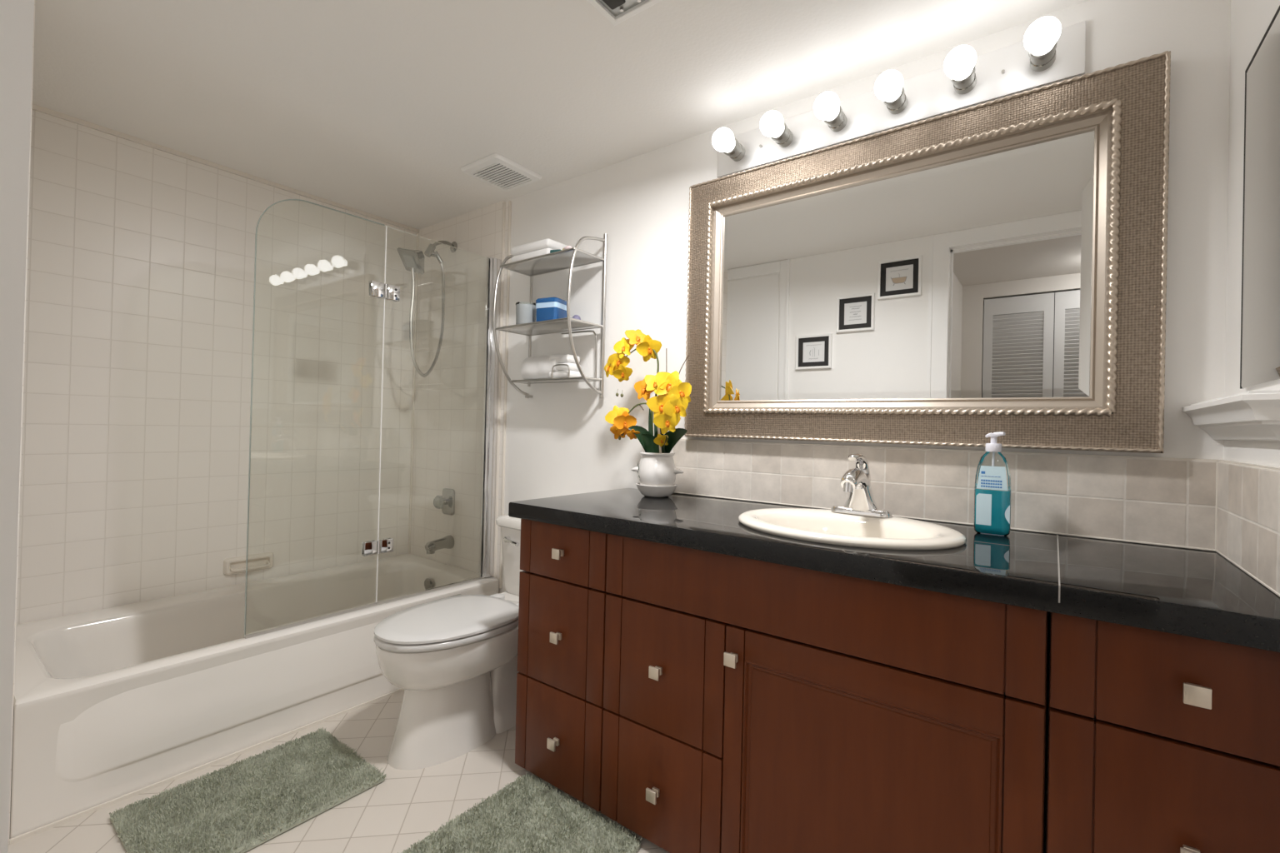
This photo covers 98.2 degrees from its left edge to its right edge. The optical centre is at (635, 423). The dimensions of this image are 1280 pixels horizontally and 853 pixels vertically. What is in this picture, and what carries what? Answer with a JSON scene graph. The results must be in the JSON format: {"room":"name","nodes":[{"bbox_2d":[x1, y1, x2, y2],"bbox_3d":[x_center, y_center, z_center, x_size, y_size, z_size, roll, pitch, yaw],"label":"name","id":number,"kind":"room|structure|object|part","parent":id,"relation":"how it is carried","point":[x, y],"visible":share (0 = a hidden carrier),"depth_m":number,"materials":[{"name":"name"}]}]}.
{"room":"bathroom","nodes":[
{"label":"bathroom","id":0,"kind":"room"},
{"bbox_2d":[8,0,35,844],"bbox_3d":[-1.878,-0.028,1.555,0.768,2.130,0.146,1,0,37],"label":"wall","id":1,"kind":"structure","parent":0,"point":[34,0],"depth_m":1.38,"materials":[{"name":"paint"}]},
{"bbox_2d":[9,688,404,844],"bbox_3d":[-1.092,1.054,1.986,0.008,0.010,1.530,1,0,37],"label":"trim","id":2,"kind":"structure","parent":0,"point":[112,802],"depth_m":1.65,"materials":[{"name":"beige tile"}]},
{"bbox_2d":[15,109,417,624],"bbox_3d":[-1.807,-0.021,2.386,0.120,2.130,1.794,1,0,37],"label":"wall","id":3,"kind":"structure","parent":0,"point":[137,377],"depth_m":2.27,"materials":[{"name":"tile"}]},
{"bbox_2d":[32,103,419,233],"bbox_3d":[-1.650,-1.073,2.459,0.011,0.017,1.530,1,0,37],"label":"trim","id":4,"kind":"structure","parent":3,"relation":"attached to","point":[36,107],"depth_m":2.28,"materials":[{"name":"beige tile"}]},
{"bbox_2d":[223,552,273,575],"bbox_3d":[-1.685,0.618,2.429,0.041,0.073,0.190,1,0,37],"label":"soap dish","id":5,"kind":"object","parent":3,"relation":"attached to","point":[237,565],"visible":0.99,"depth_m":2.42,"materials":[{"name":"white ceramic"}]},
{"bbox_2d":[408,233,419,554],"bbox_3d":[-1.222,-0.162,3.051,0.012,1.770,0.010,1,0,37],"label":"trim","id":6,"kind":"structure","parent":3,"relation":"attached to","point":[417,234],"depth_m":3.05,"materials":[{"name":"beige tile"}]},
{"bbox_2d":[7,690,669,852],"bbox_3d":[-0.581,1.123,0.677,4.170,0.120,3.240,1,0,37],"label":"floor","id":7,"kind":"structure","parent":0,"point":[392,816],"depth_m":1.56,"materials":[{"name":"tile"}]},
{"bbox_2d":[109,727,386,852],"bbox_3d":[-1.067,1.044,1.562,0.437,0.024,0.561,1,0,37],"label":"bath rug","id":8,"kind":"object","parent":7,"relation":"on","point":[242,806],"visible":1,"depth_m":1.53,"materials":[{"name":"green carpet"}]},
{"bbox_2d":[9,554,499,839],"bbox_3d":[-1.397,0.880,2.213,0.765,0.346,1.515,1,0,37],"label":"bathtub","id":9,"kind":"object","parent":7,"relation":"on","point":[109,704],"visible":0.71,"depth_m":1.82,"materials":[{"name":"white ceramic"}]},
{"bbox_3d":[-1.079,0.863,2.006,0.008,0.230,1.436,1,0,37],"label":"apron panel","id":10,"kind":"part","parent":9,"relation":"part of","materials":[{"name":"white ceramic"}]},
{"bbox_3d":[-1.020,0.798,2.731,0.068,0.068,0.018,1,0,37],"label":"overflow plate","id":11,"kind":"part","parent":9,"relation":"part of","materials":[{"name":"silver metal"}]},
{"bbox_2d":[374,515,522,770],"bbox_3d":[-0.532,0.728,2.010,0.476,0.689,0.816,1,0,37],"label":"toilet","id":12,"kind":"object","parent":7,"relation":"on","point":[454,658],"visible":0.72,"depth_m":1.78,"materials":[{"name":"white ceramic"}]},
{"bbox_3d":[-0.633,0.681,1.876,0.368,0.024,0.477,1,0,37],"label":"seat","id":13,"kind":"part","parent":12,"relation":"part of","materials":[{"name":"white plastic"}]},
{"bbox_3d":[-0.632,0.659,1.877,0.369,0.019,0.480,1,0,37],"label":"lid","id":14,"kind":"part","parent":12,"relation":"part of","materials":[{"name":"white plastic"}]},
{"bbox_3d":[-0.343,0.411,2.253,0.476,0.044,0.214,1,0,37],"label":"tank lid","id":15,"kind":"part","parent":12,"relation":"part of","materials":[{"name":"white ceramic"}]},
{"bbox_3d":[-0.501,0.477,2.237,0.095,0.029,0.026,1,-1,44],"label":"flush lever","id":16,"kind":"part","parent":12,"relation":"part of","materials":[{"name":"silver metal"}]},
{"bbox_3d":[-0.344,0.571,2.255,0.448,0.275,0.193,1,0,37],"label":"tank","id":17,"kind":"part","parent":12,"relation":"part of","materials":[{"name":"white ceramic"}]},
{"bbox_2d":[397,772,642,852],"bbox_3d":[-0.307,1.061,1.349,0.463,0.025,0.534,1,0,37],"label":"bath rug","id":18,"kind":"object","parent":7,"relation":"on","point":[529,815],"visible":1,"depth_m":1.45,"materials":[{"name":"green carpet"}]},
{"bbox_2d":[515,519,609,811],"bbox_3d":[-0.067,0.690,1.810,0.342,0.785,0.581,1,0,37],"label":"vanity cabinet","id":19,"kind":"object","parent":7,"relation":"on","point":[562,579],"visible":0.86,"depth_m":1.58,"materials":[{"name":"brown wood"}]},
{"bbox_3d":[-0.233,0.914,1.583,0.029,0.029,0.027,1,0,37],"label":"knob","id":20,"kind":"part","parent":19,"relation":"part of","materials":[{"name":"silver metal"}]},
{"bbox_3d":[-0.226,0.612,1.585,0.029,0.029,0.027,1,0,37],"label":"knob","id":21,"kind":"part","parent":19,"relation":"part of","materials":[{"name":"silver metal"}]},
{"bbox_3d":[-0.220,0.373,1.587,0.029,0.029,0.027,1,0,37],"label":"knob","id":22,"kind":"part","parent":19,"relation":"part of","materials":[{"name":"silver metal"}]},
{"bbox_3d":[-0.225,0.909,1.607,0.342,0.277,0.020,1,0,37],"label":"drawer","id":23,"kind":"part","parent":19,"relation":"part of","materials":[{"name":"brown wood"}]},
{"bbox_3d":[-0.218,0.612,1.609,0.342,0.306,0.020,1,0,37],"label":"drawer","id":24,"kind":"part","parent":19,"relation":"part of","materials":[{"name":"brown wood"}]},
{"bbox_3d":[-0.212,0.373,1.610,0.342,0.160,0.020,1,0,37],"label":"drawer","id":25,"kind":"part","parent":19,"relation":"part of","materials":[{"name":"brown wood"}]},
{"bbox_2d":[600,534,1048,852],"bbox_3d":[0.453,0.700,1.417,0.956,0.785,0.581,1,0,37],"label":"vanity cabinet","id":26,"kind":"object","parent":7,"relation":"on","point":[750,706],"visible":0.91,"depth_m":1.16,"materials":[{"name":"brown wood"}]},
{"bbox_3d":[0.045,0.919,1.373,0.029,0.029,0.027,1,0,37],"label":"knob","id":27,"kind":"part","parent":26,"relation":"part of","materials":[{"name":"silver metal"}]},
{"bbox_3d":[0.052,0.617,1.375,0.029,0.029,0.027,1,0,37],"label":"knob","id":28,"kind":"part","parent":26,"relation":"part of","materials":[{"name":"silver metal"}]},
{"bbox_3d":[0.058,0.914,1.393,0.358,0.277,0.020,1,0,37],"label":"drawer","id":29,"kind":"part","parent":26,"relation":"part of","materials":[{"name":"brown wood"}]},
{"bbox_3d":[0.065,0.618,1.395,0.358,0.306,0.020,1,0,37],"label":"drawer","id":30,"kind":"part","parent":26,"relation":"part of","materials":[{"name":"brown wood"}]},
{"bbox_3d":[0.218,0.532,1.252,0.029,0.029,0.027,1,0,37],"label":"knob","id":31,"kind":"part","parent":26,"relation":"part of","materials":[{"name":"silver metal"}]},
{"bbox_3d":[0.435,0.763,1.103,0.486,0.452,0.007,1,0,37],"label":"door panel","id":32,"kind":"part","parent":26,"relation":"part of","materials":[{"name":"brown wood"}]},
{"bbox_3d":[0.443,0.766,1.106,0.591,0.588,0.020,1,0,37],"label":"door","id":33,"kind":"part","parent":26,"relation":"part of","materials":[{"name":"brown wood"}]},
{"bbox_2d":[508,488,1279,653],"bbox_3d":[0.434,0.281,1.441,1.616,0.046,0.589,1,0,37],"label":"countertop","id":34,"kind":"structure","parent":26,"relation":"on","point":[1200,594],"depth_m":1.05,"materials":[{"name":"black stone"}]},
{"bbox_2d":[604,329,691,497],"bbox_3d":[0.055,-0.041,1.924,0.185,0.587,0.388,2,0,-39],"label":"potted orchid","id":35,"kind":"object","parent":34,"relation":"on","point":[657,471],"visible":1,"depth_m":1.89,"materials":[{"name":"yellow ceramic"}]},
{"bbox_3d":[-0.093,-0.204,2.004,0.012,0.077,0.075,2,0,-32],"label":"flower","id":36,"kind":"part","parent":35,"relation":"part of","materials":[{"name":"yellow plant"}]},
{"bbox_3d":[-0.065,-0.020,1.972,0.090,0.087,0.023,1,0,12],"label":"flower","id":37,"kind":"part","parent":35,"relation":"part of","materials":[{"name":"yellow plant"}]},
{"bbox_3d":[-0.055,0.026,1.966,0.072,0.065,0.030,1,0,4],"label":"flower","id":38,"kind":"part","parent":35,"relation":"part of","materials":[{"name":"orange plant"}]},
{"bbox_3d":[-0.057,-0.220,1.979,0.079,0.078,0.030,1,0,16],"label":"flower","id":39,"kind":"part","parent":35,"relation":"part of","materials":[{"name":"yellow plant"}]},
{"bbox_3d":[-0.048,-0.179,1.983,0.071,0.062,0.038,1,0,-15],"label":"flower","id":40,"kind":"part","parent":35,"relation":"part of","materials":[{"name":"yellow plant"}]},
{"bbox_3d":[-0.040,-0.267,1.963,0.081,0.077,0.018,1,0,26],"label":"flower","id":41,"kind":"part","parent":35,"relation":"part of","materials":[{"name":"yellow plant"}]},
{"bbox_3d":[-0.036,0.000,1.947,0.085,0.084,0.023,1,0,-9],"label":"flower","id":42,"kind":"part","parent":35,"relation":"part of","materials":[{"name":"orange plant"}]},
{"bbox_3d":[-0.007,0.039,1.927,0.047,0.037,0.027,1,0,-6],"label":"flower","id":43,"kind":"part","parent":35,"relation":"part of","materials":[{"name":"orange plant"}]},
{"bbox_3d":[0.007,0.164,1.953,0.039,0.024,0.035,1,0,37],"label":"pot handle","id":44,"kind":"part","parent":35,"relation":"part of","materials":[{"name":"white ceramic"}]},
{"bbox_3d":[0.010,-0.300,1.959,0.091,0.072,0.047,2,0,-27],"label":"flower","id":45,"kind":"part","parent":35,"relation":"part of","materials":[{"name":"yellow plant"}]},
{"bbox_3d":[0.008,0.019,1.942,0.119,0.182,0.013,1,0,18],"label":"stem","id":46,"kind":"part","parent":35,"relation":"part of","materials":[{"name":"green plant"}]},
{"bbox_3d":[0.001,-0.082,1.962,0.176,0.384,0.018,1,0,28],"label":"stem","id":47,"kind":"part","parent":35,"relation":"part of","materials":[{"name":"green plant"}]},
{"bbox_3d":[0.035,-0.120,1.932,0.094,0.088,0.018,1,0,37],"label":"flower","id":48,"kind":"part","parent":35,"relation":"part of","materials":[{"name":"orange plant"}]},
{"bbox_3d":[0.046,-0.259,1.928,0.089,0.090,0.035,1,0,-15],"label":"flower","id":49,"kind":"part","parent":35,"relation":"part of","materials":[{"name":"yellow plant"}]},
{"bbox_3d":[0.069,-0.136,1.909,0.076,0.071,0.026,1,0,-12],"label":"flower","id":50,"kind":"part","parent":35,"relation":"part of","materials":[{"name":"yellow plant"}]},
{"bbox_3d":[0.074,0.168,1.925,0.136,0.134,0.136,1,0,37],"label":"pot","id":51,"kind":"part","parent":35,"relation":"part of","materials":[{"name":"white ceramic"}]},
{"bbox_3d":[0.084,-0.056,1.791,0.100,0.092,0.014,1,0,16],"label":"flower","id":52,"kind":"part","parent":35,"relation":"part of","materials":[{"name":"yellow plant"}]},
{"bbox_3d":[0.085,0.058,1.859,0.050,0.045,0.028,1,0,3],"label":"flower","id":53,"kind":"part","parent":35,"relation":"part of","materials":[{"name":"yellow plant"}]},
{"bbox_3d":[0.100,-0.004,1.774,0.088,0.081,0.019,1,0,3],"label":"flower","id":54,"kind":"part","parent":35,"relation":"part of","materials":[{"name":"yellow plant"}]},
{"bbox_3d":[0.112,-0.123,1.787,0.096,0.094,0.015,1,0,-6],"label":"flower","id":55,"kind":"part","parent":35,"relation":"part of","materials":[{"name":"yellow plant"}]},
{"bbox_3d":[0.128,-0.053,1.766,0.085,0.084,0.014,1,0,-13],"label":"flower","id":56,"kind":"part","parent":35,"relation":"part of","materials":[{"name":"yellow plant"}]},
{"bbox_3d":[0.142,0.167,1.897,0.039,0.024,0.035,1,0,37],"label":"pot handle","id":57,"kind":"part","parent":35,"relation":"part of","materials":[{"name":"white ceramic"}]},
{"bbox_3d":[0.142,-0.095,1.766,0.082,0.085,0.013,1,0,-18],"label":"flower","id":58,"kind":"part","parent":35,"relation":"part of","materials":[{"name":"yellow plant"}]},
{"bbox_2d":[738,508,966,550],"bbox_3d":[0.507,0.318,1.360,0.524,0.154,0.430,1,0,37],"label":"sink","id":59,"kind":"object","parent":34,"relation":"in","point":[821,526],"visible":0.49,"depth_m":1.37,"materials":[{"name":"white ceramic"}]},
{"bbox_2d":[830,453,892,517],"bbox_3d":[0.577,0.162,1.454,0.156,0.164,0.158,1,0,37],"label":"faucet","id":60,"kind":"object","parent":34,"relation":"on","point":[857,481],"visible":1,"depth_m":1.47,"materials":[{"name":"silver metal"}]},
{"bbox_3d":[0.573,0.152,1.448,0.046,0.069,0.143,1,0,37],"label":"spout","id":61,"kind":"part","parent":60,"relation":"part of","materials":[{"name":"silver metal"}]},
{"bbox_3d":[0.590,0.117,1.470,0.046,0.074,0.119,1,0,37],"label":"lever","id":62,"kind":"part","parent":60,"relation":"part of","materials":[{"name":"silver metal"}]},
{"bbox_3d":[0.608,0.236,1.496,0.156,0.018,0.048,1,0,37],"label":"plate","id":63,"kind":"part","parent":60,"relation":"part of","materials":[{"name":"silver metal"}]},
{"bbox_2d":[974,431,1011,536],"bbox_3d":[0.862,0.144,1.338,0.074,0.247,0.052,1,0,37],"label":"soap bottle","id":64,"kind":"object","parent":34,"relation":"on","point":[992,495],"visible":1,"depth_m":1.32,"materials":[{"name":"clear plastic"}]},
{"bbox_2d":[980,471,1001,488],"bbox_3d":[0.846,0.134,1.318,0.042,0.038,0.001,1,0,37],"label":"print","id":65,"kind":"object","parent":64,"relation":"attached to","point":[988,479],"depth_m":1.32,"materials":[{"name":"blue"}]},
{"bbox_2d":[1045,612,1279,852],"bbox_3d":[0.953,0.709,1.040,0.289,0.785,0.581,1,0,37],"label":"vanity cabinet","id":66,"kind":"object","parent":7,"relation":"on","point":[1159,742],"visible":0.86,"depth_m":0.84,"materials":[{"name":"brown wood"}]},
{"bbox_3d":[0.803,0.632,0.838,0.287,0.306,0.020,1,0,37],"label":"drawer","id":67,"kind":"part","parent":66,"relation":"part of","materials":[{"name":"brown wood"}]},
{"bbox_3d":[0.808,0.393,0.839,0.287,0.160,0.020,1,0,37],"label":"drawer","id":68,"kind":"part","parent":66,"relation":"part of","materials":[{"name":"brown wood"}]},
{"bbox_3d":[0.808,0.632,0.804,0.029,0.029,0.027,1,0,37],"label":"knob","id":69,"kind":"part","parent":66,"relation":"part of","materials":[{"name":"silver metal"}]},
{"bbox_3d":[0.814,0.393,0.806,0.029,0.029,0.027,1,0,37],"label":"knob","id":70,"kind":"part","parent":66,"relation":"part of","materials":[{"name":"silver metal"}]},
{"bbox_2d":[32,0,1089,229],"bbox_3d":[-0.128,-1.114,1.221,4.170,0.120,1.914,1,0,37],"label":"ceiling","id":71,"kind":"structure","parent":0,"point":[377,107],"depth_m":1.68,"materials":[{"name":"white paint"}]},
{"bbox_2d":[460,153,541,191],"bbox_3d":[-0.563,-1.046,2.333,0.234,0.020,0.249,1,0,37],"label":"exhaust fan","id":72,"kind":"object","parent":71,"relation":"attached to","point":[496,170],"visible":1,"depth_m":2.31,"materials":[{"name":"white plastic"}]},
{"bbox_2d":[471,163,531,189],"bbox_3d":[-0.563,-1.039,2.333,0.172,0.003,0.180,1,0,37],"label":"grille","id":73,"kind":"object","parent":72,"relation":"attached to","point":[502,176],"depth_m":2.33,"materials":[{"name":"white plastic"}]},
{"bbox_2d":[586,0,662,25],"bbox_3d":[-0.017,-1.044,1.313,0.231,0.012,0.179,1,0,37],"label":"recessed light","id":74,"kind":"object","parent":71,"relation":"in","point":[616,12],"visible":1,"depth_m":1.39,"materials":[{"name":"white plastic"}]},
{"bbox_2d":[410,0,1230,852],"bbox_3d":[0.055,0.022,2.171,3.351,2.130,0.132,1,0,37],"label":"wall","id":75,"kind":"structure","parent":0,"point":[560,442],"depth_m":2.18,"materials":[{"name":"white paint"}]},
{"bbox_2d":[244,199,501,639],"bbox_3d":[-0.969,-0.034,2.231,0.036,1.502,1.008,1,0,37],"label":"screen","id":76,"kind":"object","parent":75,"relation":"attached to","point":[376,289],"visible":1,"depth_m":2.58,"materials":[{"name":"clear glass"}]},
{"bbox_3d":[-1.135,-0.042,2.005,0.008,1.484,0.442,1,0,36],"label":"swing panel","id":77,"kind":"part","parent":76,"relation":"part of","materials":[{"name":"clear glass"}]},
{"bbox_3d":[-0.845,-0.032,2.396,0.008,1.486,0.520,1,0,37],"label":"fixed panel","id":78,"kind":"part","parent":76,"relation":"part of","materials":[{"name":"clear glass"}]},
{"bbox_2d":[396,240,457,377],"bbox_3d":[-1.038,-0.582,2.752,0.148,0.713,0.285,1,0,37],"label":"shower","id":79,"kind":"object","parent":75,"relation":"attached to","point":[412,261],"visible":0.97,"depth_m":2.70,"materials":[{"name":"silver metal"}]},
{"bbox_3d":[-0.975,-0.895,2.803,0.018,0.065,0.141,1,0,35],"label":"arm","id":80,"kind":"part","parent":79,"relation":"part of","materials":[{"name":"silver metal"}]},
{"bbox_2d":[425,535,454,554],"bbox_3d":[-0.985,0.607,2.773,0.068,0.073,0.138,1,0,37],"label":"tub spout","id":81,"kind":"object","parent":75,"relation":"attached to","point":[447,542],"visible":1,"depth_m":2.76,"materials":[{"name":"silver metal"}]},
{"bbox_2d":[433,488,454,515],"bbox_3d":[-0.979,0.402,2.812,0.100,0.132,0.076,1,0,37],"label":"shower valve","id":82,"kind":"object","parent":75,"relation":"attached to","point":[447,500],"visible":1,"depth_m":2.82,"materials":[{"name":"silver metal"}]},
{"bbox_3d":[-0.991,0.399,2.797,0.070,0.067,0.038,1,0,37],"label":"knob","id":83,"kind":"part","parent":82,"relation":"part of","materials":[{"name":"clear plastic"}]},
{"bbox_2d":[493,200,511,588],"bbox_3d":[-0.628,-0.136,2.616,0.054,1.820,0.020,1,0,37],"label":"trim","id":84,"kind":"structure","parent":75,"relation":"attached to","point":[510,202],"depth_m":2.61,"materials":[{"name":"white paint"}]},
{"bbox_2d":[492,233,607,398],"bbox_3d":[-0.357,-0.434,2.280,0.450,0.659,0.229,1,0,37],"label":"towel rack","id":85,"kind":"object","parent":75,"relation":"attached to","point":[570,258],"visible":0.94,"depth_m":2.23,"materials":[{"name":"grey metal"}]},
{"bbox_3d":[-0.534,-0.434,2.400,0.012,0.625,0.209,1,0,37],"label":"bowed rail","id":86,"kind":"part","parent":85,"relation":"part of","materials":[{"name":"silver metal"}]},
{"bbox_2d":[515,301,536,324],"bbox_3d":[-0.452,-0.446,2.291,0.088,0.095,0.088,1,0,37],"label":"plastic cup","id":87,"kind":"object","parent":85,"relation":"on","point":[525,311],"visible":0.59,"depth_m":2.26,"materials":[{"name":"white plastic"}]},
{"bbox_3d":[-0.470,-0.464,2.484,0.013,0.602,0.013,1,0,37],"label":"post","id":88,"kind":"part","parent":85,"relation":"part of","materials":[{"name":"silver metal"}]},
{"bbox_2d":[511,238,566,262],"bbox_3d":[-0.395,-0.700,2.315,0.229,0.071,0.142,1,0,37],"label":"folded towel","id":89,"kind":"object","parent":85,"relation":"on","point":[543,247],"visible":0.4,"depth_m":2.25,"materials":[{"name":"white fabric"}]},
{"bbox_2d":[498,320,599,335],"bbox_3d":[-0.361,-0.393,2.274,0.418,0.007,0.182,1,0,37],"label":"shelf","id":90,"kind":"object","parent":85,"relation":"attached to","point":[548,327],"depth_m":2.26,"materials":[{"name":"silver metal"}]},
{"bbox_3d":[-0.361,-0.392,2.274,0.439,0.009,0.199,1,0,37],"label":"shelf rail","id":91,"kind":"part","parent":85,"relation":"part of","materials":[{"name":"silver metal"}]},
{"bbox_2d":[520,354,581,379],"bbox_3d":[-0.355,-0.234,2.321,0.298,0.102,0.089,1,0,37],"label":"folded towel","id":92,"kind":"object","parent":85,"relation":"on","point":[537,367],"visible":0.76,"depth_m":2.27,"materials":[{"name":"white fabric"}]},
{"bbox_2d":[535,297,566,321],"bbox_3d":[-0.336,-0.447,2.239,0.102,0.102,0.102,1,0,25],"label":"box","id":93,"kind":"object","parent":85,"relation":"on","point":[547,308],"visible":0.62,"depth_m":2.19,"materials":[{"name":"blue plastic"}]},
{"bbox_3d":[-0.335,-0.487,2.239,0.102,0.021,0.102,1,0,25],"label":"box lid","id":94,"kind":"part","parent":93,"relation":"part of","materials":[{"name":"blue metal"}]},
{"bbox_2d":[502,250,601,275],"bbox_3d":[-0.349,-0.659,2.283,0.418,0.007,0.162,1,0,37],"label":"shelf","id":95,"kind":"object","parent":85,"relation":"attached to","point":[560,260],"depth_m":2.27,"materials":[{"name":"silver metal"}]},
{"bbox_3d":[-0.349,-0.659,2.283,0.439,0.009,0.179,1,0,37],"label":"shelf rail","id":96,"kind":"part","parent":85,"relation":"part of","materials":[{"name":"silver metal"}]},
{"bbox_2d":[515,379,594,383],"bbox_3d":[-0.339,-0.178,2.308,0.418,0.007,0.092,1,0,37],"label":"shelf","id":97,"kind":"object","parent":85,"relation":"attached to","point":[527,381],"depth_m":2.30,"materials":[{"name":"silver metal"}]},
{"bbox_2d":[550,249,561,253],"bbox_3d":[-0.307,-0.673,2.181,0.054,0.019,0.018,1,0,15],"label":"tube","id":98,"kind":"object","parent":85,"relation":"on","point":[557,250],"visible":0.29,"depth_m":2.18,"materials":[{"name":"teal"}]},
{"bbox_3d":[-0.339,-0.177,2.308,0.439,0.009,0.109,1,0,37],"label":"shelf rail","id":99,"kind":"part","parent":85,"relation":"part of","materials":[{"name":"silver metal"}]},
{"bbox_2d":[563,245,571,249],"bbox_3d":[-0.260,-0.671,2.125,0.038,0.017,0.020,1,0,37],"label":"soap","id":100,"kind":"object","parent":85,"relation":"on","point":[567,247],"visible":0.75,"depth_m":2.12,"materials":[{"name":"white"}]},
{"bbox_2d":[572,315,580,319],"bbox_3d":[-0.235,-0.412,2.201,0.042,0.035,0.041,1,0,37],"label":"jar","id":101,"kind":"object","parent":85,"relation":"on","point":[576,317],"visible":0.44,"depth_m":2.19,"materials":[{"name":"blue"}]},
{"bbox_3d":[-0.191,-0.427,2.141,0.012,0.625,0.209,1,0,37],"label":"bowed rail","id":102,"kind":"part","parent":85,"relation":"part of","materials":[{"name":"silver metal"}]},
{"bbox_3d":[-0.128,-0.429,2.225,0.017,0.659,0.017,1,0,37],"label":"post","id":103,"kind":"part","parent":85,"relation":"part of","materials":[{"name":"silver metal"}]},
{"bbox_2d":[711,16,1085,177],"bbox_3d":[0.643,-0.910,1.576,0.993,0.126,0.168,1,0,37],"label":"vanity light","id":104,"kind":"object","parent":75,"relation":"attached to","point":[1048,53],"visible":1,"depth_m":1.52,"materials":[{"name":"white"}]},
{"bbox_2d":[711,127,745,161],"bbox_3d":[0.305,-0.913,1.818,0.071,0.071,0.146,1,0,37],"label":"bulb","id":105,"kind":"object","parent":104,"relation":"attached to","point":[723,140],"depth_m":1.79,"materials":[{"name":"white glass"}]},
{"bbox_2d":[760,110,793,147],"bbox_3d":[0.437,-0.911,1.718,0.071,0.071,0.146,1,0,37],"label":"bulb","id":106,"kind":"object","parent":104,"relation":"attached to","point":[772,125],"depth_m":1.69,"materials":[{"name":"white glass"}]},
{"bbox_2d":[813,91,847,131],"bbox_3d":[0.570,-0.908,1.617,0.071,0.071,0.146,1,0,37],"label":"bulb","id":107,"kind":"object","parent":104,"relation":"attached to","point":[827,107],"depth_m":1.59,"materials":[{"name":"white glass"}]},
{"bbox_2d":[874,70,907,114],"bbox_3d":[0.702,-0.906,1.518,0.071,0.071,0.146,1,0,37],"label":"bulb","id":108,"kind":"object","parent":104,"relation":"attached to","point":[892,96],"depth_m":1.49,"materials":[{"name":"white glass"}]},
{"bbox_2d":[943,45,976,94],"bbox_3d":[0.834,-0.903,1.417,0.071,0.071,0.146,1,0,37],"label":"bulb","id":109,"kind":"object","parent":104,"relation":"attached to","point":[960,64],"depth_m":1.39,"materials":[{"name":"white glass"}]},
{"bbox_2d":[1023,16,1061,71],"bbox_3d":[0.967,-0.901,1.317,0.071,0.071,0.146,1,0,37],"label":"bulb","id":110,"kind":"object","parent":104,"relation":"attached to","point":[1042,40],"depth_m":1.29,"materials":[{"name":"white glass"}]},
{"bbox_2d":[684,50,1170,453],"bbox_3d":[0.682,-0.387,1.600,1.238,0.889,0.061,1,0,37],"label":"wall mirror","id":111,"kind":"object","parent":75,"relation":"attached to","point":[957,278],"visible":0.98,"depth_m":1.48,"materials":[{"name":"beige mirror"}]},
{"bbox_2d":[720,130,1094,400],"bbox_3d":[0.692,-0.387,1.613,1.002,0.653,0.012,1,0,37],"label":"mirror glass","id":112,"kind":"object","parent":111,"relation":"attached to","point":[967,274],"depth_m":1.53,"materials":[{"name":"silver mirror"}]},
{"bbox_2d":[673,439,1279,596],"bbox_3d":[0.524,0.161,1.379,1.400,0.197,0.586,1,0,37],"label":"tile backsplash","id":113,"kind":"structure","parent":75,"relation":"attached to","point":[1231,509],"depth_m":1.36,"materials":[{"name":"beige tile"}]},
{"bbox_2d":[1223,0,1279,467],"bbox_3d":[0.771,0.028,0.439,0.120,2.130,1.794,1,0,37],"label":"wall","id":114,"kind":"structure","parent":0,"point":[1250,19],"depth_m":1.12,"materials":[{"name":"white paint"}]},
{"bbox_2d":[1182,390,1279,440],"bbox_3d":[1.082,-0.008,1.004,0.064,0.076,0.518,1,0,37],"label":"shelf","id":115,"kind":"object","parent":114,"relation":"attached to","point":[1249,415],"visible":1,"depth_m":0.92,"materials":[{"name":"white paint"}]},
{"bbox_2d":[1240,5,1279,389],"bbox_3d":[0.962,-0.378,0.790,0.009,0.612,0.680,1,0,37],"label":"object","id":116,"kind":"object","parent":114,"relation":"attached to","point":[1260,308],"visible":1,"depth_m":0.96,"materials":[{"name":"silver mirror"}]},
{"bbox_3d":[-1.023,-0.013,0.744,3.111,2.130,0.118,1,0,37],"label":"wall","id":117,"kind":"structure","parent":0,"visible":0},
{"bbox_2d":[0,0,23,739],"bbox_3d":[-0.098,0.043,0.045,0.718,2.054,0.118,1,0,37],"label":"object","id":118,"kind":"structure","parent":117,"relation":"attached to","point":[11,11],"depth_m":0.30,"materials":[{"name":"white paint"}]},
{"bbox_2d":[0,0,34,852],"bbox_3d":[-0.097,0.006,0.124,0.804,2.129,0.008,1,0,37],"label":"trim","id":119,"kind":"structure","parent":117,"relation":"attached to","point":[28,5],"depth_m":0.31,"materials":[{"name":"white paint"}]}
]}

